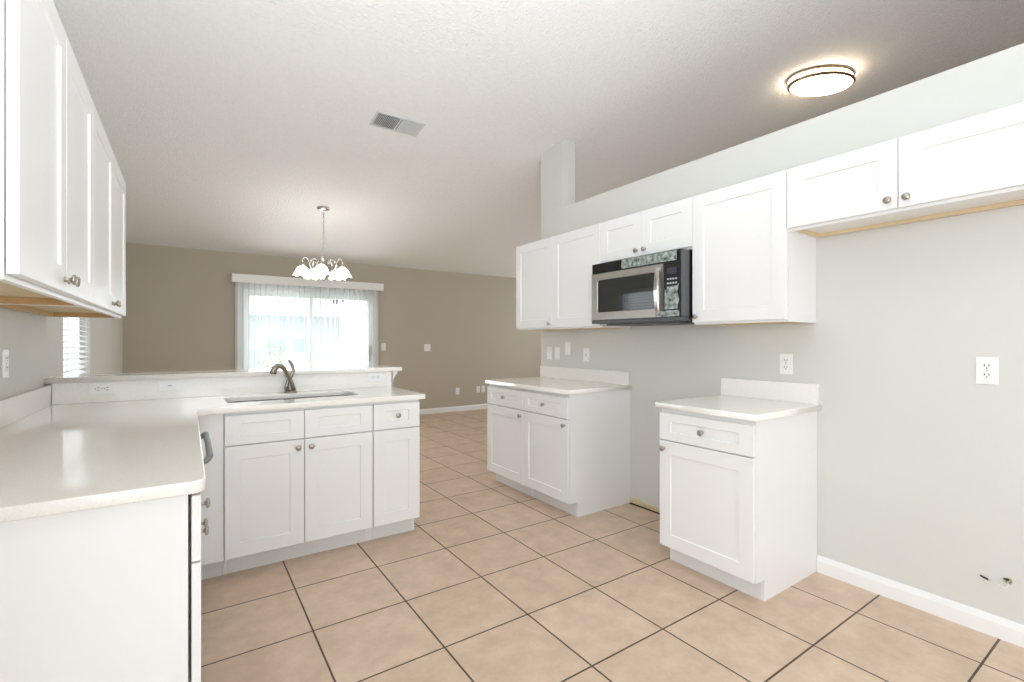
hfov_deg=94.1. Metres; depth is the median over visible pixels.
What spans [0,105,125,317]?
upper cabinet
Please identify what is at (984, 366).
socket
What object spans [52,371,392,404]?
backsplash
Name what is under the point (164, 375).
bar
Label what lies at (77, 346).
horizontal blind
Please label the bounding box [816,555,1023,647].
baseboard
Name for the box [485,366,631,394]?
countertop
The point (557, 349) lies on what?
switch plate
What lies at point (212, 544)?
filler panel
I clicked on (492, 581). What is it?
floor
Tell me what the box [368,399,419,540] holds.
base cabinet
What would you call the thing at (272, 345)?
shrub
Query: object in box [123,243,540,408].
wall
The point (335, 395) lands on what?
sink
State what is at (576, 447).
base cabinet
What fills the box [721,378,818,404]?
backsplash
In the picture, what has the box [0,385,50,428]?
backsplash
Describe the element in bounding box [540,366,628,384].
backsplash
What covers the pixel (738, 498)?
base cabinet
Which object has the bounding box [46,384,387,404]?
wall
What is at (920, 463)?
wall
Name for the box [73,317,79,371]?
window
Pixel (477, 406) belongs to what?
baseboard
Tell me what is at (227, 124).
ceiling
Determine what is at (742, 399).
countertop
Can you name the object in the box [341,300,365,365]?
wall
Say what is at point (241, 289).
door
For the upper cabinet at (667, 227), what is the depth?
3.13 m
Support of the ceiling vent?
in the ceiling
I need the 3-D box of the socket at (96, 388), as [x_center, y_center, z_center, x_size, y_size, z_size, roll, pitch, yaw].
[-2.309,0.267,2.655,0.029,0.033,0.004,0,0,-34]
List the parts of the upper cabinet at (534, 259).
door, hanging rail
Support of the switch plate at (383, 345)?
attached to the wall at (180, 316)
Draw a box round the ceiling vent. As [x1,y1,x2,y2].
[369,111,425,136]
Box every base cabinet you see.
[0,492,209,681]
[223,398,372,574]
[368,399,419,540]
[487,384,532,496]
[523,389,629,516]
[659,408,816,601]
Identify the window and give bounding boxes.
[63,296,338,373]
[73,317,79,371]
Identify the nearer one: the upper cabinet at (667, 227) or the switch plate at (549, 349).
the upper cabinet at (667, 227)
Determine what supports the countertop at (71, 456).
on the base cabinet at (298, 482)
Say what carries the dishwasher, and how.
on the floor
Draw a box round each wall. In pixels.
[0,308,122,398]
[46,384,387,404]
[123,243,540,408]
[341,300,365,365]
[541,43,1023,624]
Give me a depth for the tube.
1.98 m
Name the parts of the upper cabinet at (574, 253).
door, hanging rail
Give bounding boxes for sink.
[227,395,348,402]
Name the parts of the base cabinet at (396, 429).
drawer, door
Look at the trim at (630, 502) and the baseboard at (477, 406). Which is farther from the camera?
the baseboard at (477, 406)
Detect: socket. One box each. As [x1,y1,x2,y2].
[94,386,100,391]
[103,386,109,391]
[981,363,991,369]
[981,372,991,378]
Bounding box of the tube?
[980,575,1011,588]
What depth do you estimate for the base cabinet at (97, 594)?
1.08 m
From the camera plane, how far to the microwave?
3.08 m
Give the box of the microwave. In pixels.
[592,248,693,325]
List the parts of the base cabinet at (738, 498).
knob, drawer, door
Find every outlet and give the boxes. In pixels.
[2,350,8,377]
[89,382,114,394]
[158,380,180,390]
[368,373,382,381]
[583,348,588,361]
[780,354,792,374]
[976,357,998,384]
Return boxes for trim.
[392,371,397,385]
[629,502,659,514]
[631,498,659,512]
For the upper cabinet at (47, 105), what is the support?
attached to the wall at (34, 342)
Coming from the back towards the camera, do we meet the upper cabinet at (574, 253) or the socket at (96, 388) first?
the upper cabinet at (574, 253)
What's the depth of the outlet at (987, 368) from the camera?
2.03 m
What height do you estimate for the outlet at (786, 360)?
0.116 m
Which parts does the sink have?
bowl, bowl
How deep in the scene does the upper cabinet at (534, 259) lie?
4.18 m
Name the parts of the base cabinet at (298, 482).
drawer, door, drawer, door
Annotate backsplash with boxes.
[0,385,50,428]
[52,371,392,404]
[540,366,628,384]
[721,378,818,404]
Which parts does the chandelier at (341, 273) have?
lamp shade, arm, lamp shade, lamp shade, chain, arm, lamp shade, lamp shade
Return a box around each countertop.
[0,371,424,522]
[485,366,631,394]
[655,378,821,421]
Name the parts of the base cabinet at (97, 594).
drawer, door, knob, knob, knob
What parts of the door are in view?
sliding sash, sliding sash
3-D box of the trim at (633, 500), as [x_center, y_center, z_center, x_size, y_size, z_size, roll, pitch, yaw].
[1.129,1.225,3.373,0.006,0.042,0.750,0,0,-34]
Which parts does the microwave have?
door, door handle, control panel, casing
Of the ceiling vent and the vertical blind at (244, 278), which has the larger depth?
the vertical blind at (244, 278)
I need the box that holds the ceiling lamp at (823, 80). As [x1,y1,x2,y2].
[786,65,855,96]
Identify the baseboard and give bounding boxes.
[420,404,486,414]
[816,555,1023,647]
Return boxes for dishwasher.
[189,432,212,681]
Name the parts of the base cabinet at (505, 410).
drawer, door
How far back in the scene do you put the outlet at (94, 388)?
2.67 m
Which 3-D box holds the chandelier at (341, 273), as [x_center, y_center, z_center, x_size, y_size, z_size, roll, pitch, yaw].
[-2.156,-1.091,5.390,0.602,0.839,0.604,0,0,-34]
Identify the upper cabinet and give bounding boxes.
[0,0,93,306]
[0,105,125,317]
[516,237,573,330]
[552,223,629,329]
[600,197,691,262]
[692,170,815,325]
[787,102,1023,238]
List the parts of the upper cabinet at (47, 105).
panel, door, hanging rail, knob, knob, door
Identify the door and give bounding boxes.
[235,282,375,368]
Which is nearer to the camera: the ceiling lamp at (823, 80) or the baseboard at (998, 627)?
the baseboard at (998, 627)
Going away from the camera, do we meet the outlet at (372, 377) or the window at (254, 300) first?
the outlet at (372, 377)
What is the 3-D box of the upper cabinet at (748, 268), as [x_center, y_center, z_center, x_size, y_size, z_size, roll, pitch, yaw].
[1.358,-0.483,2.722,0.352,0.768,0.546,0,0,-34]
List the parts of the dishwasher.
door, handle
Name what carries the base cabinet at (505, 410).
on the floor
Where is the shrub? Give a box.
[258,343,287,368]
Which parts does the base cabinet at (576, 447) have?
drawer, door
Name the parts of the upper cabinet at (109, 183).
hanging rail, panel, door, knob, door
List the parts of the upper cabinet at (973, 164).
door, knob, knob, hanging rail, panel, door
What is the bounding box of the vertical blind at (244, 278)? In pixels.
[231,273,383,368]
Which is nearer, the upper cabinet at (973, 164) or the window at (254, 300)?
the upper cabinet at (973, 164)
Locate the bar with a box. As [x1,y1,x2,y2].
[44,365,401,383]
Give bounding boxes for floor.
[201,409,1023,681]
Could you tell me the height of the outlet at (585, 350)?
0.116 m
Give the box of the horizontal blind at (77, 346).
[63,317,88,373]
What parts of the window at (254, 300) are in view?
pane, pane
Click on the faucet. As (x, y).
(276, 367)
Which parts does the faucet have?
lever, plate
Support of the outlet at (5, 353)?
attached to the wall at (34, 342)
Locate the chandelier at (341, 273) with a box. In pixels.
[293,206,351,281]
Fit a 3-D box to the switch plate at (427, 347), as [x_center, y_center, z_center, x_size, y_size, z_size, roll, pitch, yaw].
[-1.450,0.115,8.174,0.115,0.118,0.010,0,0,-34]
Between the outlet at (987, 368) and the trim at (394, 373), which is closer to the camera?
the outlet at (987, 368)
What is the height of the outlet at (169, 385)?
0.062 m
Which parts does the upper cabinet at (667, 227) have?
door, door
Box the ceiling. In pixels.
[53,0,1023,277]
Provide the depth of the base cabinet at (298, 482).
2.67 m
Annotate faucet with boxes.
[270,360,296,392]
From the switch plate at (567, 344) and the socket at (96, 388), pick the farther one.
the switch plate at (567, 344)
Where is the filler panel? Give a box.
[198,414,223,579]
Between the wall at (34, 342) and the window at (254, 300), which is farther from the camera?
the window at (254, 300)
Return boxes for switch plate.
[381,343,385,350]
[424,344,430,350]
[547,347,551,358]
[555,347,559,359]
[565,342,570,354]

